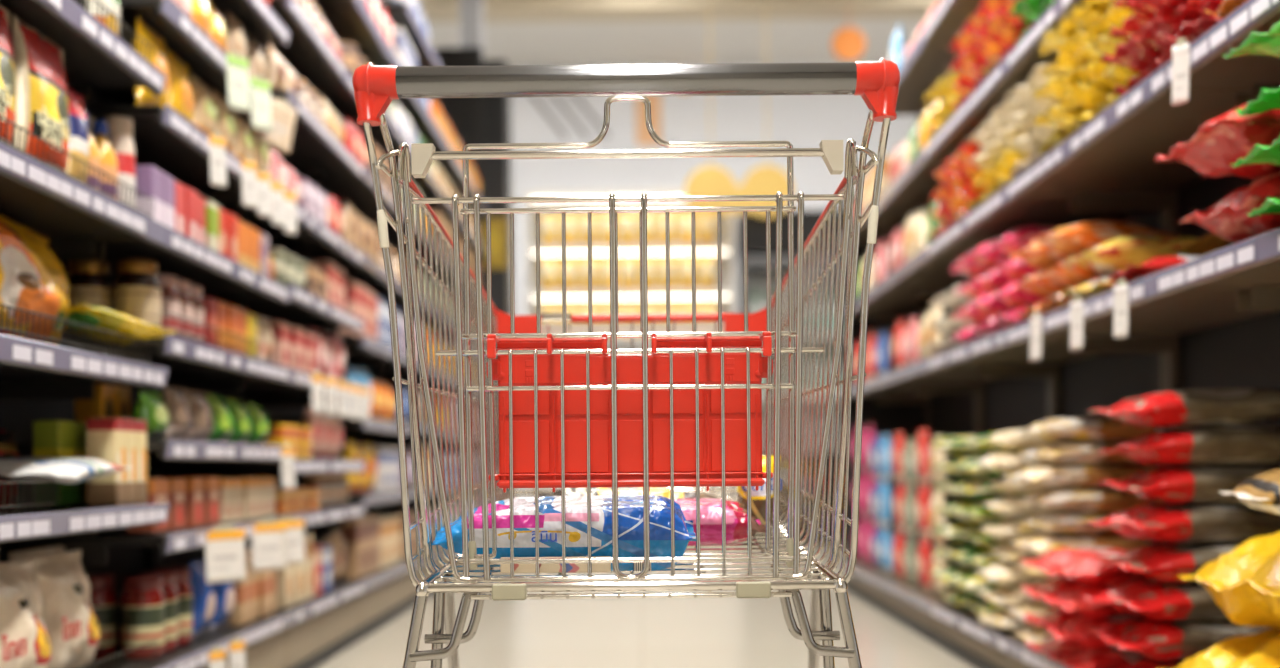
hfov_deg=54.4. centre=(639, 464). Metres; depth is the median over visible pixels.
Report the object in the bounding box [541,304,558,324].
pack
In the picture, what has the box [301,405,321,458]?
pouch
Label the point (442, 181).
pouch
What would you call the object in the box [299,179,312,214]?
carton
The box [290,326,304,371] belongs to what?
carton
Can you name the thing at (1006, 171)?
pack
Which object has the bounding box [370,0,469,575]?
shelving unit
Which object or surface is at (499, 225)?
wall sign
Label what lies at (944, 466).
pack
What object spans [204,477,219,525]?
carton
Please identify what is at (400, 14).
shelving unit
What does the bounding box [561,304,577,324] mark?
pack
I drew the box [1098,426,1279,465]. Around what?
bag
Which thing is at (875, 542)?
pouch
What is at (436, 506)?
carton
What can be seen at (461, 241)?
carton
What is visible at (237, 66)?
price card
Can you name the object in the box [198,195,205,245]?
carton
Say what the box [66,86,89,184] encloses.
pouch
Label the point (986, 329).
bag
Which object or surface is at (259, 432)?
bag
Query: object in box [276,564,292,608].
carton
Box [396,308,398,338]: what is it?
carton
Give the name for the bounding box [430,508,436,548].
carton
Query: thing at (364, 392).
price card
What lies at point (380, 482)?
carton
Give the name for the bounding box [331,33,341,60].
pouch
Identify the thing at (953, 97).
pack
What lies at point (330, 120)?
pouch
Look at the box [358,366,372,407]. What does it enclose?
pouch
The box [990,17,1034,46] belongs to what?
pack
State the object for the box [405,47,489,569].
shelving unit
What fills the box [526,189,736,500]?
display
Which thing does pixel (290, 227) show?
price card
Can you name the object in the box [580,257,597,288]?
pack
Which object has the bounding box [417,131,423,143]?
pouch
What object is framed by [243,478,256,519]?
carton
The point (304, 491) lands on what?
carton
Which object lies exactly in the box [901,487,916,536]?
pouch
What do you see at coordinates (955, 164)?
pack
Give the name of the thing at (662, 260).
pack
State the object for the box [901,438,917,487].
pouch
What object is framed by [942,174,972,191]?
pack
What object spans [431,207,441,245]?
carton
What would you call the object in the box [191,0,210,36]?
pouch
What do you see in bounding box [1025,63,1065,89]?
pack
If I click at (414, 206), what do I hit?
carton
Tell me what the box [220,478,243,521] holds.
carton
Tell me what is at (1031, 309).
bag
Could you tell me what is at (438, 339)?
pouch
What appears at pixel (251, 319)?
carton
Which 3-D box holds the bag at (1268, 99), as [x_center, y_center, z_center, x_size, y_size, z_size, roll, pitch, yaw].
[1.110,-0.565,1.833,0.346,0.070,0.251,-1,0,0]
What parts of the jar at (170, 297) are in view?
lid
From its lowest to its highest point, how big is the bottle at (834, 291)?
0.360 m
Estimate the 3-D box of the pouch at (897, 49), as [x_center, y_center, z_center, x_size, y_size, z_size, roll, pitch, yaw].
[1.040,-1.625,5.030,0.067,0.268,0.154,-1,0,0]
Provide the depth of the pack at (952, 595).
4.03 m
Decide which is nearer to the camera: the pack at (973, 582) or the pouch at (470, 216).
the pack at (973, 582)
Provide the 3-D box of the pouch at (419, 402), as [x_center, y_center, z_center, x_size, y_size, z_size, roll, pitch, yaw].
[-1.068,-0.287,6.010,0.068,0.189,0.135,-1,0,1]
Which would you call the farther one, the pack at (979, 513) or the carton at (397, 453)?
the carton at (397, 453)
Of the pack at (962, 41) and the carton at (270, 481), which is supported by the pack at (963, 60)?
the pack at (962, 41)
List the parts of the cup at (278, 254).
lid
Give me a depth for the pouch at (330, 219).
4.20 m
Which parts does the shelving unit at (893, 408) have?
price rail, price rail, price rail, price rail, shelf, panel, shelf, shelf, shelf, panel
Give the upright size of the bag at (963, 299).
0.078 m
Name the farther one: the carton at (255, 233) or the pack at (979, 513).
the pack at (979, 513)
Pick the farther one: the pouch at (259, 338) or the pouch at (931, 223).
the pouch at (931, 223)
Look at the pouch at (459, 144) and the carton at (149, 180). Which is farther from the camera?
the pouch at (459, 144)
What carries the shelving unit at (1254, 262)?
on the floor
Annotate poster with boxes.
[636,96,660,144]
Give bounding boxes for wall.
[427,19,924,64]
[511,95,919,496]
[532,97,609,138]
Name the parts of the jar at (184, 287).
lid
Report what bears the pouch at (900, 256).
on the shelving unit at (1003, 403)
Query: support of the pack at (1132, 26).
on the pack at (1136, 58)
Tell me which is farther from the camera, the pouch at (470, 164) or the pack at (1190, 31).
the pouch at (470, 164)
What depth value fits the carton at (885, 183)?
5.27 m
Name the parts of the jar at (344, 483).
lid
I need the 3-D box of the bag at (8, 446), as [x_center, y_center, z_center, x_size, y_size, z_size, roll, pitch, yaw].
[-1.216,0.007,2.345,0.062,0.147,0.148,0,0,2]
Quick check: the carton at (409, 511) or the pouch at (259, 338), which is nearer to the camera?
the pouch at (259, 338)
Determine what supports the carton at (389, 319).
on the shelving unit at (385, 597)
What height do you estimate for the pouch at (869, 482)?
0.220 m
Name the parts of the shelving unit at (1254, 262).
price rail, price rail, shelf, shelf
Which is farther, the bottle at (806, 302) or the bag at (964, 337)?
the bottle at (806, 302)
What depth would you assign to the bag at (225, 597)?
3.12 m
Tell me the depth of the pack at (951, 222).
3.99 m
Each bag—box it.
[0,215,69,345]
[0,430,18,505]
[0,457,133,483]
[0,558,51,667]
[9,545,64,560]
[21,549,99,667]
[64,303,176,345]
[132,17,170,108]
[161,385,192,440]
[165,46,194,122]
[185,390,213,440]
[189,558,215,641]
[191,74,217,135]
[206,394,232,441]
[210,581,235,632]
[212,89,235,153]
[225,398,250,442]
[231,108,253,159]
[243,403,268,443]
[248,119,269,172]
[431,495,695,572]
[539,487,718,498]
[674,498,765,545]
[928,335,954,353]
[929,313,963,334]
[930,290,964,311]
[940,282,977,304]
[942,308,976,328]
[942,332,963,348]
[950,255,992,276]
[952,303,994,323]
[952,323,983,344]
[953,279,989,298]
[965,240,1010,267]
[965,289,1014,316]
[970,321,1004,336]
[971,267,1011,291]
[985,306,1028,328]
[990,225,1070,256]
[990,257,1044,281]
[991,279,1047,307]
[1010,244,1077,267]
[1013,265,1074,297]
[1015,297,1054,319]
[1019,547,1126,578]
[1021,576,1079,605]
[1024,606,1082,624]
[1025,637,1085,658]
[1031,221,1177,254]
[1038,284,1085,310]
[1038,584,1145,618]
[1042,253,1110,285]
[1043,553,1152,587]
[1046,615,1148,649]
[1053,648,1147,667]
[1061,274,1117,298]
[1065,237,1198,274]
[1075,580,1229,621]
[1080,503,1279,542]
[1086,388,1279,427]
[1086,618,1274,659]
[1091,255,1201,283]
[1091,541,1242,582]
[1096,466,1279,503]
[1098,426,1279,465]
[1119,658,1184,667]
[1154,103,1279,180]
[1176,532,1279,627]
[1177,628,1279,667]
[1179,170,1279,243]
[1222,21,1279,57]
[1231,136,1279,166]
[1235,88,1279,115]
[1246,197,1279,216]
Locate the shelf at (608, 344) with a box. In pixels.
[607,343,651,346]
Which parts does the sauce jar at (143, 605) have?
lid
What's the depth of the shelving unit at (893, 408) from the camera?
5.95 m
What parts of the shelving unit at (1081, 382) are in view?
price rail, shelf, price rail, price rail, price rail, price rail, shelf, shelf, shelf, shelf, panel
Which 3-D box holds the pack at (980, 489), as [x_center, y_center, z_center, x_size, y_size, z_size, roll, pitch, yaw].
[1.165,0.076,3.816,0.366,0.072,0.270,-1,0,-3]
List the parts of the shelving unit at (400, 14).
panel, shelf, shelf, shelf, shelf, shelf, shelf, shelf, price rail, price rail, price rail, price rail, price rail, price rail, price rail, price rail, price rail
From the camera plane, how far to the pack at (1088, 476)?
3.08 m
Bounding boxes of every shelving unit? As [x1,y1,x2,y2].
[0,0,170,667]
[0,0,294,667]
[156,0,366,667]
[260,0,413,636]
[323,1,446,607]
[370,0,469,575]
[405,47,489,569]
[840,194,977,609]
[873,33,1050,640]
[922,0,1167,667]
[1003,0,1279,667]
[1147,0,1279,306]
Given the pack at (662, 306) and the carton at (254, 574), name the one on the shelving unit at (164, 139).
the carton at (254, 574)
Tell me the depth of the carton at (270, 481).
3.50 m
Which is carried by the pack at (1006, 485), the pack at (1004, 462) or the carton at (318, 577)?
the pack at (1004, 462)
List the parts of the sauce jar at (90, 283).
lid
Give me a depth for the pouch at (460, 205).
7.39 m
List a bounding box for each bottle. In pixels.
[85,110,99,191]
[93,120,117,200]
[104,116,135,209]
[748,291,761,313]
[765,291,773,316]
[783,362,787,395]
[802,353,807,395]
[804,302,809,335]
[812,352,825,395]
[813,291,823,335]
[827,291,834,335]
[830,351,841,395]
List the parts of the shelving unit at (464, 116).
panel, shelf, panel, shelf, shelf, shelf, shelf, shelf, price rail, price rail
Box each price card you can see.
[205,525,246,583]
[209,131,226,187]
[209,646,225,667]
[227,51,249,112]
[229,637,245,667]
[241,156,257,207]
[250,74,271,131]
[251,519,286,570]
[256,168,271,217]
[264,98,296,153]
[270,178,284,226]
[277,516,305,563]
[281,444,295,489]
[284,188,296,234]
[311,371,323,412]
[325,375,336,414]
[337,379,348,416]
[349,382,359,418]
[359,385,369,420]
[1030,312,1041,360]
[1070,296,1082,349]
[1113,279,1128,337]
[1171,38,1188,104]
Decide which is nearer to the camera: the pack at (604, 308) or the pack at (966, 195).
the pack at (966, 195)
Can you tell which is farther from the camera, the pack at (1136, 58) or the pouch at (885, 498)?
the pouch at (885, 498)
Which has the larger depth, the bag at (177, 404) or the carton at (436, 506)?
the carton at (436, 506)
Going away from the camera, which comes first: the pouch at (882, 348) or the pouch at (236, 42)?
the pouch at (236, 42)
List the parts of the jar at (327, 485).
lid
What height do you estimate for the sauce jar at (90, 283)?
0.165 m
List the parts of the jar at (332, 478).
lid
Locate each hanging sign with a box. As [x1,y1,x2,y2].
[685,9,787,217]
[831,8,865,60]
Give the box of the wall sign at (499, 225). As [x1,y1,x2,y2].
[484,217,508,269]
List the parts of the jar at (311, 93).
lid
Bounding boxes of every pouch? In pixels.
[0,4,15,146]
[12,14,68,173]
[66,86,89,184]
[85,0,120,36]
[132,391,168,440]
[173,0,192,17]
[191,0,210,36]
[208,0,226,52]
[225,10,246,58]
[247,35,266,80]
[247,312,262,358]
[259,316,273,361]
[264,43,285,88]
[269,147,286,190]
[283,60,299,96]
[285,165,301,204]
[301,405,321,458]
[309,327,324,374]
[318,411,332,459]
[319,93,335,133]
[319,332,333,377]
[320,16,332,48]
[322,537,337,585]
[327,200,333,229]
[329,194,343,236]
[329,414,342,459]
[330,332,344,380]
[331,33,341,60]
[331,529,346,584]
[333,112,343,143]
[342,199,357,247]
[342,440,360,493]
[343,117,359,159]
[345,367,360,417]
[354,211,366,252]
[356,128,368,168]
[356,445,369,493]
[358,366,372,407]
[361,216,372,256]
[364,443,376,492]
[367,0,376,22]
[369,221,380,262]
[370,379,379,418]
[374,381,385,419]
[376,1,384,35]
[381,381,392,420]
[382,7,393,51]
[387,385,395,421]
[392,99,405,135]
[395,252,406,279]
[400,453,410,488]
[402,384,408,421]
[403,109,413,143]
[406,386,408,421]
[408,449,416,487]
[410,0,417,16]
[413,128,418,143]
[417,1,422,27]
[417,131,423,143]
[417,264,423,294]
[417,388,425,422]
[421,11,429,41]
[423,98,429,111]
[423,272,431,302]
[426,216,431,233]
[430,98,439,126]
[430,160,439,183]
[431,280,440,307]
[436,101,444,136]
[437,164,444,190]
[437,338,440,369]
[438,339,445,372]
[441,169,449,195]
[443,115,448,143]
[445,293,450,316]
[446,118,454,150]
[446,176,453,197]
[448,345,454,375]
[452,130,458,150]
[457,137,462,166]
[457,193,462,215]
[469,160,472,181]
[469,214,472,228]
[472,165,475,186]
[474,168,479,193]
[851,426,864,470]
[852,339,858,384]
[855,258,861,299]
[857,517,865,563]
[859,471,864,517]
[861,259,875,289]
[862,422,875,470]
[862,471,874,519]
[863,518,875,567]
[865,329,876,379]
[869,435,881,479]
[870,480,881,525]
[871,525,882,571]
[873,238,888,283]
[875,330,889,375]
[877,481,892,527]
[878,434,892,480]
[878,527,893,575]
[888,145,899,184]
[888,225,900,272]
[889,24,904,68]
[890,432,905,481]
[891,530,905,581]
[892,319,906,369]
[892,482,906,531]
[894,139,907,177]
[896,224,905,266]
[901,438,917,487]
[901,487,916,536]
[902,38,914,61]
[902,535,917,585]
[903,210,916,260]
[904,316,919,364]
[907,121,919,164]
[911,209,926,254]
[914,429,930,482]
[915,19,925,42]
[915,483,931,537]
[916,536,932,592]
[917,311,931,359]
[918,106,930,151]
[925,0,939,26]
[925,199,943,244]
[926,305,946,356]
[928,100,941,140]
[929,435,947,489]
[929,490,948,544]
[930,543,949,599]
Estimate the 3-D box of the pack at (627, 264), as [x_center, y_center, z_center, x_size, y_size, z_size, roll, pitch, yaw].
[-0.093,-1.504,9.800,0.140,0.270,0.084,-1,0,0]
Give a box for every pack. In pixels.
[540,213,557,244]
[540,257,557,289]
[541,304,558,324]
[560,213,577,244]
[560,257,577,289]
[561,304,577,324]
[579,213,596,244]
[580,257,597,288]
[580,304,597,324]
[599,213,609,243]
[599,257,609,288]
[600,304,609,324]
[619,213,636,243]
[619,257,636,288]
[620,304,636,324]
[638,213,655,243]
[639,257,656,288]
[639,304,656,323]
[658,212,675,243]
[659,256,676,288]
[659,303,676,323]
[678,212,695,243]
[678,256,691,288]
[679,303,691,323]
[698,215,714,242]
[698,256,715,287]
[698,303,715,323]
[737,455,781,524]
[924,85,955,100]
[926,125,941,139]
[928,564,979,583]
[929,205,955,222]
[929,435,988,454]
[930,107,955,121]
[930,186,954,202]
[931,227,947,238]
[932,458,976,476]
[932,521,994,541]
[932,544,990,562]
[933,166,957,181]
[934,478,1003,497]
[935,71,963,87]
[935,500,991,519]
[937,587,978,604]
[939,112,954,126]
[939,219,958,229]
[941,92,959,108]
[941,157,967,172]
[941,196,966,211]
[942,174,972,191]
[947,50,977,71]
[948,207,974,220]
[949,479,1029,500]
[949,572,1019,592]
[950,30,979,52]
[950,95,969,110]
[950,457,1017,477]
[950,503,1030,524]
[951,184,985,203]
[952,76,973,94]
[953,141,981,161]
[953,163,982,180]
[954,551,1022,568]
[955,595,1010,614]
[959,526,1017,547]
[960,58,985,81]
[960,433,1030,453]
[961,36,992,54]
[962,11,989,33]
[964,81,981,95]
[965,195,990,209]
[966,153,996,170]
[967,130,997,146]
[972,63,995,81]
[972,176,999,190]
[973,453,1120,472]
[974,14,1010,39]
[974,564,1048,586]
[976,587,1045,608]
[977,0,1002,17]
[977,42,1012,64]
[977,609,1039,631]
[978,119,1010,136]
[978,139,1016,159]
[979,164,1013,177]
[979,520,1082,539]
[981,429,1123,449]
[981,497,1120,517]
[984,185,1002,197]
[988,47,1013,66]
[988,99,1025,120]
[988,478,1118,494]
[988,543,1042,562]
[989,0,1018,19]
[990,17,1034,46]
[992,176,1010,189]
[994,125,1029,143]
[994,150,1030,168]
[1002,110,1036,131]
[1004,466,1160,486]
[1005,83,1037,103]
[1005,133,1047,155]
[1008,0,1051,22]
[1008,603,1058,626]
[1010,160,1031,180]
[1010,557,1059,579]
[1011,534,1160,555]
[1012,625,1054,642]
[1014,27,1030,42]
[1014,581,1046,602]
[1016,489,1162,510]
[1016,512,1119,533]
[1019,418,1195,440]
[1020,442,1138,463]
[1022,94,1063,115]
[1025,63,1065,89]
[1026,152,1047,165]
[1028,1,1054,19]
[1028,124,1055,140]
[1031,105,1089,125]
[1032,74,1090,100]
[1038,134,1070,154]
[1039,30,1086,54]
[1042,52,1092,75]
[1053,109,1094,137]
[1057,84,1116,109]
[1058,4,1110,31]
[1059,30,1109,53]
[1066,58,1123,81]
[1075,33,1129,66]
[1081,0,1114,6]
[1087,6,1146,32]
[1088,64,1141,88]
[1092,95,1121,118]
[1101,37,1163,72]
[1109,11,1156,38]
[1111,0,1148,10]
[1113,71,1151,95]
[1125,0,1188,17]
[1130,13,1204,51]
[1143,46,1171,72]
[1153,16,1223,45]
[1175,0,1222,16]
[1177,234,1235,255]
[1205,0,1247,17]
[1218,469,1279,514]
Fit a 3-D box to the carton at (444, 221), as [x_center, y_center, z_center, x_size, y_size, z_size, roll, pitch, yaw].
[-1.077,-1.213,6.674,0.060,0.241,0.150,-1,0,1]
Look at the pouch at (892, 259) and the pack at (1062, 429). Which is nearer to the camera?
the pack at (1062, 429)
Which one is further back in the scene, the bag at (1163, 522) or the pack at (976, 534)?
the pack at (976, 534)
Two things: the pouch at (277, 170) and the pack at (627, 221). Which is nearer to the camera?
the pouch at (277, 170)
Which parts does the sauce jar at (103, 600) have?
lid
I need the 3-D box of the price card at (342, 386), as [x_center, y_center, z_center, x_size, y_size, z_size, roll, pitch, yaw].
[-0.970,-0.218,4.060,0.013,0.126,0.042,0,0,38]
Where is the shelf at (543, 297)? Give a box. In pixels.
[531,294,730,301]
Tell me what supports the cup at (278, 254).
on the shelving unit at (325, 624)
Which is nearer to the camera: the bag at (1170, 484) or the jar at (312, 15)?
the bag at (1170, 484)
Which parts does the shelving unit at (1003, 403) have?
price rail, price rail, price rail, price rail, price rail, shelf, shelf, shelf, shelf, shelf, panel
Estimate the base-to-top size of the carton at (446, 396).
0.201 m
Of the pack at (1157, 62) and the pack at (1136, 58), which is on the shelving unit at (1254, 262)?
the pack at (1157, 62)
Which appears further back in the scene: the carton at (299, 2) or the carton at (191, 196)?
the carton at (299, 2)
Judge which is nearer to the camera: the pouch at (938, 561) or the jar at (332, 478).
the jar at (332, 478)
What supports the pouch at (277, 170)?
on the shelving unit at (325, 624)
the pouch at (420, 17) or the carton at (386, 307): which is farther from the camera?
the pouch at (420, 17)
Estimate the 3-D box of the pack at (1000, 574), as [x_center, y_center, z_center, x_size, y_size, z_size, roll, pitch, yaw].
[1.165,0.312,3.520,0.372,0.058,0.250,0,0,0]
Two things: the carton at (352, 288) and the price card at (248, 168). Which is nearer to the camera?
the price card at (248, 168)
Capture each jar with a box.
[66,261,112,335]
[86,574,116,660]
[88,117,94,138]
[114,259,161,327]
[122,573,164,659]
[139,570,177,652]
[155,566,192,646]
[157,274,179,336]
[177,280,192,340]
[190,285,203,343]
[269,255,273,279]
[298,79,308,107]
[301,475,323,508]
[302,0,308,17]
[307,0,315,26]
[307,88,316,115]
[314,8,321,34]
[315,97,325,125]
[322,475,330,507]
[324,474,340,505]
[329,475,336,506]
[339,474,348,505]
[379,248,384,267]
[390,249,393,274]
[392,252,396,276]
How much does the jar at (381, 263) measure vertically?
0.140 m
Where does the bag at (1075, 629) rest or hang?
on the bag at (1086, 657)
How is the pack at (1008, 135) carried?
on the pack at (1010, 158)
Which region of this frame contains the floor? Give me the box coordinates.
[316,543,972,667]
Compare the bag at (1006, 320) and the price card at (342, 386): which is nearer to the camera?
the bag at (1006, 320)
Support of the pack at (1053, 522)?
on the pack at (1041, 544)
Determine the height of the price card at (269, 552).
0.131 m
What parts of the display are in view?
panel, price rail, price rail, price rail, panel, panel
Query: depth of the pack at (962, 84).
3.83 m
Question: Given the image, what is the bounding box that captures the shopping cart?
[352,58,899,667]
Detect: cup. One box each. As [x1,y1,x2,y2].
[269,248,285,283]
[282,254,296,285]
[294,260,307,288]
[338,42,357,76]
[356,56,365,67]
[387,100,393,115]
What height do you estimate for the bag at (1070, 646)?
0.069 m
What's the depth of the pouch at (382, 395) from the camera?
5.05 m
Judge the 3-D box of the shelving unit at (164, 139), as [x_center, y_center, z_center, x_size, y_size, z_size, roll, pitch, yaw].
[-1.215,-0.519,3.100,0.435,2.300,0.936,-1,0,0]
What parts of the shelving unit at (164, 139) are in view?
panel, shelf, shelf, shelf, shelf, shelf, shelf, shelf, price rail, price rail, price rail, price rail, price rail, price rail, price rail, shelf, price rail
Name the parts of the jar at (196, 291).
lid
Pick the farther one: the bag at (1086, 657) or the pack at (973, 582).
the pack at (973, 582)
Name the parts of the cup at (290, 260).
lid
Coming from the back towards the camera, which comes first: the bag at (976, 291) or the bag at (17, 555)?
the bag at (976, 291)
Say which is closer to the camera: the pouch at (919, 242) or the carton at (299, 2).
the carton at (299, 2)
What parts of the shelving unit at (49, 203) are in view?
shelf, shelf, shelf, shelf, price rail, price rail, price rail, price rail, shelf, price rail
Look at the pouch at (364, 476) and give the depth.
4.73 m
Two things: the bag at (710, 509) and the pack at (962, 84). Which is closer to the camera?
the bag at (710, 509)
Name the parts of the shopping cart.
handle, corner post, post, leg, pivot knob, hinge rail, child seat frame, rail, hinge rail, pivot knob, post, leg, corner post, handle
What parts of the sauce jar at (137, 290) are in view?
lid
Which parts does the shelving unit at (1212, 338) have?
price rail, price rail, shelf, shelf, price rail, price rail, shelf, shelf, panel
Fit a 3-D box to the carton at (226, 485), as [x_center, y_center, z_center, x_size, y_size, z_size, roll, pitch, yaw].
[-1.070,0.090,3.145,0.060,0.111,0.085,-1,0,-1]
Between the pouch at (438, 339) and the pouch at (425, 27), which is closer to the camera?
the pouch at (425, 27)
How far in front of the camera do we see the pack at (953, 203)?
3.96 m
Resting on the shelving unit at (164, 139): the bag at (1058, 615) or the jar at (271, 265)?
the jar at (271, 265)
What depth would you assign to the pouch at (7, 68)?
2.06 m
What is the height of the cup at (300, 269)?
0.110 m
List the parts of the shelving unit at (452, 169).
panel, shelf, shelf, shelf, shelf, shelf, shelf, shelf, price rail, price rail, price rail, price rail, price rail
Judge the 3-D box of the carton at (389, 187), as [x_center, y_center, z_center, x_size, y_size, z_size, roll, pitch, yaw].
[-1.074,-1.183,5.196,0.060,0.181,0.100,-1,0,0]
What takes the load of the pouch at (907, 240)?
on the shelving unit at (1003, 403)
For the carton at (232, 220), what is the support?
on the shelving unit at (164, 139)
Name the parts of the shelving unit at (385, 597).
panel, shelf, shelf, shelf, shelf, shelf, shelf, shelf, shelf, price rail, price rail, price rail, price rail, price rail, price rail, price rail, price rail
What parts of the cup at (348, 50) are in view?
lid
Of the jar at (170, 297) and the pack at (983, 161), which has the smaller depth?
the jar at (170, 297)
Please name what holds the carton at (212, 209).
on the shelving unit at (164, 139)
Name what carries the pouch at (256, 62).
on the shelving unit at (164, 139)
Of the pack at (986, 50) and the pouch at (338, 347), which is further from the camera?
the pouch at (338, 347)
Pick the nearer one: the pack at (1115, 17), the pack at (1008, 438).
the pack at (1115, 17)
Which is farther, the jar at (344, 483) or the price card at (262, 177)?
the jar at (344, 483)
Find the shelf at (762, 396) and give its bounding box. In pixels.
[762,396,841,402]
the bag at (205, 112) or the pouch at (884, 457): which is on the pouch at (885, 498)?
the pouch at (884, 457)
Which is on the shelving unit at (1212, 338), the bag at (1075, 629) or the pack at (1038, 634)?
the pack at (1038, 634)
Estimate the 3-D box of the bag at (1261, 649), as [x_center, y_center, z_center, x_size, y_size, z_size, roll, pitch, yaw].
[1.165,0.382,2.173,0.402,0.178,0.347,0,0,4]
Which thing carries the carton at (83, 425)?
on the shelving unit at (49, 203)
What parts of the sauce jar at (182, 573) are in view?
lid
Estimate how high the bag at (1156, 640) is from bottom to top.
0.081 m
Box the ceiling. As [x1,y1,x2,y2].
[417,0,942,22]
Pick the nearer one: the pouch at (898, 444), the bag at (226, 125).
the bag at (226, 125)
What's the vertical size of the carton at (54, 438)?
0.166 m
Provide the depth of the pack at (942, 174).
4.15 m
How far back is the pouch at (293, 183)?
3.79 m
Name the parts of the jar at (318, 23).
lid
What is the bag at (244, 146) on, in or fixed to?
on the shelving unit at (164, 139)
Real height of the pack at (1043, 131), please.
0.060 m
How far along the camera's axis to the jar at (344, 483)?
4.38 m
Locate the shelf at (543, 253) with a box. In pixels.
[530,250,729,258]
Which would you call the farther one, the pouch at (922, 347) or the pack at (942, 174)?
the pouch at (922, 347)
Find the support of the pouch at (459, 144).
on the shelving unit at (464, 116)
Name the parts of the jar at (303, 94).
lid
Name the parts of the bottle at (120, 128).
lid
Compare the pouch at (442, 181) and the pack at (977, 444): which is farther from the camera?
the pouch at (442, 181)
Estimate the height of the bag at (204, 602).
0.190 m
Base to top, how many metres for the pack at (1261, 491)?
0.088 m
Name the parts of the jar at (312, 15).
lid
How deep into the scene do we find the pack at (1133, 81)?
2.54 m
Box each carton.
[33,420,81,506]
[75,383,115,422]
[81,422,86,504]
[86,417,126,505]
[116,385,130,418]
[126,418,136,504]
[127,478,168,532]
[135,165,163,224]
[136,419,146,503]
[164,173,174,229]
[169,478,185,529]
[175,180,185,235]
[185,187,198,241]
[185,477,204,527]
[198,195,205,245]
[201,297,217,347]
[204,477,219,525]
[206,200,219,252]
[218,301,227,349]
[219,207,226,255]
[220,478,233,522]
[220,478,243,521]
[227,212,237,261]
[227,304,238,352]
[229,550,250,625]
[238,219,243,264]
[238,308,246,354]
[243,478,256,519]
[244,223,252,268]
[245,548,258,620]
[246,546,269,617]
[247,313,256,357]
[249,477,275,516]
[249,546,276,613]
[252,228,259,272]
[252,477,266,518]
[260,233,268,277]
[264,424,292,445]
[269,321,290,367]
[275,489,291,513]
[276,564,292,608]
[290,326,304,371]
[291,488,300,512]
[292,425,300,458]
[293,563,304,603]
[296,0,301,7]
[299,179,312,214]
[300,487,318,509]
[301,427,311,458]
[301,488,308,510]
[304,262,317,296]
[304,331,315,373]
[304,533,313,599]
[311,261,336,305]
[313,185,320,220]
[314,544,322,595]
[318,267,326,300]
[320,191,326,225]
[322,545,331,591]
[337,268,345,310]
[338,281,360,335]
[341,518,363,578]
[355,516,369,575]
[360,285,367,336]
[361,515,374,573]
[366,143,378,171]
[367,514,379,571]
[368,290,372,338]
[372,293,377,340]
[372,447,385,491]
[378,297,383,343]
[379,149,386,188]
[380,517,391,566]
[380,518,386,569]
[382,515,400,562]
[383,516,396,564]
[384,300,388,345]
[385,447,390,490]
[386,159,391,194]
[389,319,391,347]
[391,447,395,490]
[392,513,404,559]
[393,27,406,65]
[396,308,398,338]
[396,448,399,489]
[399,312,405,353]
[401,188,402,206]
[407,40,411,65]
[409,511,421,547]
[410,445,424,487]
[410,512,415,554]
[412,48,416,65]
[413,204,415,220]
[415,331,417,359]
[419,206,421,226]
[426,328,429,365]
[427,446,430,486]
[430,393,442,426]
[430,506,443,545]
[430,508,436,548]
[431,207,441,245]
[432,331,434,367]
[433,456,435,485]
[442,214,446,250]
[443,396,448,431]
[444,451,446,488]
[447,220,450,256]
[449,451,451,487]
[451,226,453,261]
[451,398,453,432]
[452,503,458,521]
[454,452,456,487]
[456,399,458,433]
[460,240,462,271]
[471,251,473,272]
[862,174,866,211]
[867,167,873,205]
[873,155,891,195]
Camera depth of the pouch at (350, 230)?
4.56 m
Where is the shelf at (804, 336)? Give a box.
[762,336,842,344]
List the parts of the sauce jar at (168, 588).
lid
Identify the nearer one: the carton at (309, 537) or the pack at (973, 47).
the pack at (973, 47)
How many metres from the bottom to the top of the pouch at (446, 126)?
0.241 m
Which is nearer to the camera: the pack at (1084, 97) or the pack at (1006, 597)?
the pack at (1084, 97)
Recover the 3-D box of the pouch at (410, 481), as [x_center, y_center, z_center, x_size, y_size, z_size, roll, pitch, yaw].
[-1.064,0.017,5.796,0.062,0.182,0.138,0,0,-2]
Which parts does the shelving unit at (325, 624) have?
panel, shelf, shelf, shelf, shelf, shelf, shelf, shelf, shelf, price rail, price rail, price rail, price rail, price rail, price rail, price rail, price rail, shelf, price rail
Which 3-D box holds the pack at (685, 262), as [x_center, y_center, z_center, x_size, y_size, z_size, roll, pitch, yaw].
[0.372,-1.508,9.800,0.140,0.270,0.084,0,0,2]
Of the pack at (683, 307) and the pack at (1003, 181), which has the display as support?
the pack at (683, 307)
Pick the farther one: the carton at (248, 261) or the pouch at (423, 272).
the pouch at (423, 272)
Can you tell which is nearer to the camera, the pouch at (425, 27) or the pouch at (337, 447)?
the pouch at (337, 447)
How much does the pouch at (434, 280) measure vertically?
0.192 m
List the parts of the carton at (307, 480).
lid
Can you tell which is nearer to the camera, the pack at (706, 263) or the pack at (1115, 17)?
the pack at (1115, 17)
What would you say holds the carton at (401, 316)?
on the shelving unit at (400, 14)
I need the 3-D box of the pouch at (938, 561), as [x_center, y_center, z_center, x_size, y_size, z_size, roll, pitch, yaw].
[1.060,0.374,4.393,0.064,0.190,0.140,0,0,1]
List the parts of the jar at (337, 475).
lid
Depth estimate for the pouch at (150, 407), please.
2.69 m
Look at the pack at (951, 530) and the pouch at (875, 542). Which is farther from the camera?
the pouch at (875, 542)

